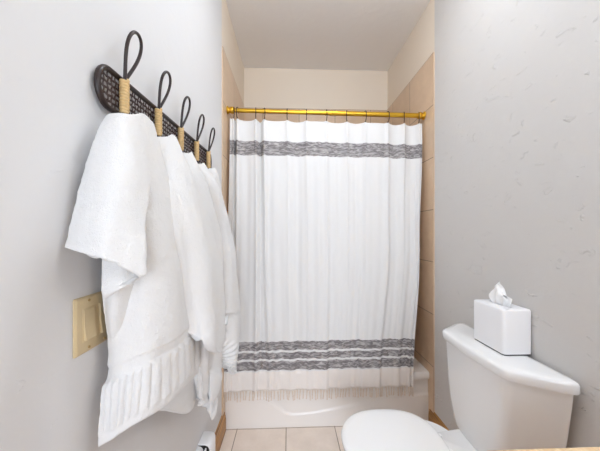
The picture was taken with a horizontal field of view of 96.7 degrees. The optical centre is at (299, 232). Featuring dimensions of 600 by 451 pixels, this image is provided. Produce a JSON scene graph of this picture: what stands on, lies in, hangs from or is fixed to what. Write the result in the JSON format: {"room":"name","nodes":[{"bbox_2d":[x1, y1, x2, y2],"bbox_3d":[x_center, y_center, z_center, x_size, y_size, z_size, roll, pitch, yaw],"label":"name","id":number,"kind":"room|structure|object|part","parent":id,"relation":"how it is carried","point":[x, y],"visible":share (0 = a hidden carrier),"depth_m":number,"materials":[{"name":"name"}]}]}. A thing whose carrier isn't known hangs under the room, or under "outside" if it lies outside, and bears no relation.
{"room":"bathroom","nodes":[
{"label":"bathroom","id":0,"kind":"room"},
{"bbox_2d":[0,0,243,450],"bbox_3d":[-0.493,-0.092,0.663,0.090,2.896,3.645,0,0,-2],"label":"wall","id":1,"kind":"structure","parent":0,"point":[51,111],"depth_m":0.50,"materials":[{"name":"white paint"}]},
{"bbox_2d":[73,291,107,358],"bbox_3d":[-0.438,0.188,0.577,0.011,0.115,0.116,0,0,-2],"label":"light switch","id":2,"kind":"object","parent":1,"relation":"attached to","point":[89,326],"visible":0.72,"depth_m":0.55,"materials":[{"name":"beige plastic"}]},
{"bbox_3d":[-0.437,0.188,0.554,0.002,0.068,0.034,0,0,-2],"label":"switch frame","id":3,"kind":"part","parent":2,"relation":"part of","materials":[{"name":"beige plastic"}]},
{"bbox_3d":[-0.439,0.188,0.600,0.002,0.068,0.034,0,0,-2],"label":"switch frame","id":4,"kind":"part","parent":2,"relation":"part of","materials":[{"name":"beige plastic"}]},
{"bbox_2d":[93,30,214,168],"bbox_3d":[-0.423,-0.386,0.979,0.064,0.281,0.831,0,0,-2],"label":"hook rack","id":5,"kind":"object","parent":1,"relation":"attached to","point":[124,88],"visible":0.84,"depth_m":0.72,"materials":[{"name":"wicker"}]},
{"bbox_2d":[65,113,199,446],"bbox_3d":[-0.377,0.180,0.764,0.131,0.902,0.611,0,0,-2],"label":"towel","id":6,"kind":"object","parent":5,"relation":"hanging from","point":[122,217],"visible":0.98,"depth_m":0.57,"materials":[{"name":"white fabric"}]},
{"bbox_3d":[-0.450,-0.345,0.977,0.005,0.121,0.807,0,0,-2],"label":"cane panel","id":7,"kind":"part","parent":5,"relation":"part of","materials":[{"name":"black wicker"}]},
{"bbox_2d":[158,134,227,352],"bbox_3d":[-0.314,0.080,0.898,0.104,0.733,0.456,0,0,12],"label":"towel","id":8,"kind":"object","parent":5,"relation":"hanging from","point":[198,254],"visible":0.84,"depth_m":0.79,"materials":[{"name":"white fabric"}]},
{"bbox_2d":[183,152,224,419],"bbox_3d":[-0.366,0.232,1.047,0.084,1.041,0.367,0,0,2],"label":"towel","id":9,"kind":"object","parent":5,"relation":"hanging from","point":[208,380],"visible":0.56,"depth_m":1.03,"materials":[{"name":"white fabric"}]},
{"bbox_2d":[198,163,239,313],"bbox_3d":[-0.353,0.065,1.218,0.064,0.690,0.450,0,0,9],"label":"towel","id":10,"kind":"object","parent":5,"relation":"hanging from","point":[232,306],"visible":0.39,"depth_m":1.23,"materials":[{"name":"white fabric"}]},
{"bbox_2d":[209,168,240,374],"bbox_3d":[-0.349,0.203,1.309,0.089,1.002,0.391,0,0,7],"label":"towel","id":11,"kind":"object","parent":5,"relation":"hanging from","point":[230,350],"visible":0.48,"depth_m":1.27,"materials":[{"name":"white fabric"}]},
{"bbox_2d":[196,431,214,450],"bbox_3d":[-0.445,1.037,1.244,0.067,0.126,0.150,0,0,-2],"label":"plug","id":12,"kind":"object","parent":1,"relation":"attached to","point":[207,441],"visible":1,"depth_m":1.26,"materials":[{"name":"white plastic"}]},
{"bbox_2d":[199,445,208,450],"bbox_3d":[-0.445,1.037,1.238,0.051,0.112,0.013,0,0,-2],"label":"vent","id":13,"kind":"object","parent":12,"relation":"attached to","point":[201,447],"depth_m":1.23,"materials":[{"name":"plastic"}]},
{"bbox_2d":[215,412,225,450],"bbox_3d":[-0.426,1.200,0.322,0.016,0.132,2.778,0,0,-2],"label":"baseboard","id":14,"kind":"structure","parent":1,"relation":"attached to","point":[221,428],"depth_m":1.59,"materials":[{"name":"brown wood"}]},
{"bbox_2d":[222,46,244,415],"bbox_3d":[-0.501,0.051,2.075,0.007,2.431,0.823,0,0,-2],"label":"tiled wall","id":15,"kind":"structure","parent":1,"relation":"attached to","point":[231,97],"depth_m":1.76,"materials":[{"name":"beige tile"}]},
{"bbox_2d":[226,106,425,119],"bbox_3d":[0.184,-0.813,1.809,1.340,0.070,0.056,0,0,-2],"label":"shower rod","id":16,"kind":"object","parent":15,"relation":"attached to","point":[230,110],"visible":0.95,"depth_m":1.80,"materials":[{"name":"gold metal"}]},
{"bbox_2d":[220,426,343,450],"bbox_3d":[0.265,1.311,-0.212,1.355,0.090,5.455,0,0,-2],"label":"floor","id":17,"kind":"structure","parent":0,"point":[315,438],"depth_m":1.64,"materials":[{"name":"beige tile"}]},
{"bbox_2d":[225,357,428,428],"bbox_3d":[0.172,1.093,2.120,1.339,0.345,0.771,0,0,-2],"label":"bathtub","id":18,"kind":"object","parent":17,"relation":"on","point":[301,412],"visible":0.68,"depth_m":1.75,"materials":[{"name":"white ceramic"}]},
{"bbox_2d":[413,357,428,378],"bbox_3d":[0.172,1.063,2.120,1.339,0.285,0.771,0,0,-2],"label":"basin","id":19,"kind":"object","parent":18,"relation":"in","point":[420,372],"depth_m":1.78,"materials":[{"name":"white ceramic"}]},
{"bbox_2d":[341,323,579,450],"bbox_3d":[0.524,0.868,1.107,0.704,0.797,0.576,0,0,-2],"label":"toilet","id":20,"kind":"object","parent":17,"relation":"on","point":[499,401],"visible":0.99,"depth_m":1.03,"materials":[{"name":"white ceramic"}]},
{"bbox_3d":[0.381,0.853,1.101,0.418,0.020,0.376,0,0,-2],"label":"seat lid","id":21,"kind":"part","parent":20,"relation":"part of","materials":[{"name":"white plastic"}]},
{"bbox_3d":[0.439,1.075,1.103,0.514,0.383,0.360,0,0,-2],"label":"bowl","id":22,"kind":"part","parent":20,"relation":"part of","materials":[{"name":"white ceramic"}]},
{"bbox_2d":[474,282,530,355],"bbox_3d":[0.830,0.335,1.105,0.114,0.267,0.172,0,0,-2],"label":"tissue box","id":23,"kind":"object","parent":20,"relation":"on","point":[504,327],"visible":1,"depth_m":1.04,"materials":[{"name":"white plastic"}]},
{"bbox_3d":[0.783,0.702,1.117,0.165,0.385,0.540,0,0,-2],"label":"tank","id":24,"kind":"part","parent":20,"relation":"part of","materials":[{"name":"white ceramic"}]},
{"bbox_3d":[0.782,0.489,1.117,0.188,0.040,0.576,0,0,-2],"label":"tank lid","id":25,"kind":"part","parent":20,"relation":"part of","materials":[{"name":"white ceramic"}]},
{"bbox_3d":[0.668,0.877,-0.072,0.504,0.773,1.262,0,0,-2],"label":"vanity cabinet","id":26,"kind":"object","parent":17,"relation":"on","visible":0},
{"bbox_2d":[490,447,599,450],"bbox_3d":[0.677,0.475,-0.072,0.518,0.030,1.302,0,0,-2],"label":"countertop","id":27,"kind":"structure","parent":26,"relation":"on","point":[579,448],"depth_m":0.57,"materials":[{"name":"brown wood"}]},
{"bbox_2d":[244,68,387,109],"bbox_3d":[0.154,-0.092,2.558,1.535,2.896,0.090,0,0,-2],"label":"wall","id":28,"kind":"structure","parent":0,"point":[263,87],"depth_m":2.51,"materials":[{"name":"beige paint"}]},
{"bbox_2d":[245,108,386,123],"bbox_3d":[0.156,0.051,2.510,1.341,2.431,0.007,0,0,-2],"label":"tiled wall","id":29,"kind":"structure","parent":28,"relation":"attached to","point":[296,118],"depth_m":2.51,"materials":[{"name":"beige tile"}]},
{"bbox_2d":[226,0,429,70],"bbox_3d":[0.227,-1.585,0.737,1.535,0.090,3.735,0,0,-2],"label":"ceiling","id":30,"kind":"structure","parent":0,"point":[363,35],"depth_m":2.03,"materials":[{"name":"white paint"}]},
{"bbox_2d":[388,0,599,447],"bbox_3d":[0.951,-0.092,0.721,0.090,2.896,3.645,0,0,-2],"label":"wall","id":31,"kind":"structure","parent":0,"point":[517,82],"depth_m":1.07,"materials":[{"name":"grey paint"}]},
{"bbox_2d":[387,52,434,413],"bbox_3d":[0.846,0.051,2.129,0.007,2.431,0.823,0,0,-2],"label":"tiled wall","id":32,"kind":"structure","parent":31,"relation":"attached to","point":[418,95],"depth_m":1.82,"materials":[{"name":"beige tile"}]},
{"bbox_2d":[428,409,448,430],"bbox_3d":[0.912,1.208,0.376,0.016,0.115,2.778,0,0,-2],"label":"baseboard","id":33,"kind":"structure","parent":31,"relation":"attached to","point":[432,417],"depth_m":1.69,"materials":[{"name":"brown wood"}]},
{"bbox_3d":[-0.086,-0.799,1.798,0.005,0.078,0.045,0,0,3],"label":"curtain hook","id":34,"kind":"object","parent":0,"visible":0},
{"bbox_2d":[224,118,421,401],"bbox_3d":[0.175,0.156,1.773,1.325,1.837,0.144,0,0,-2],"label":"shower curtain","id":35,"kind":"object","parent":34,"relation":"hanging from","point":[324,217],"visible":0.97,"depth_m":1.76,"materials":[{"name":"fabric"}]}
]}

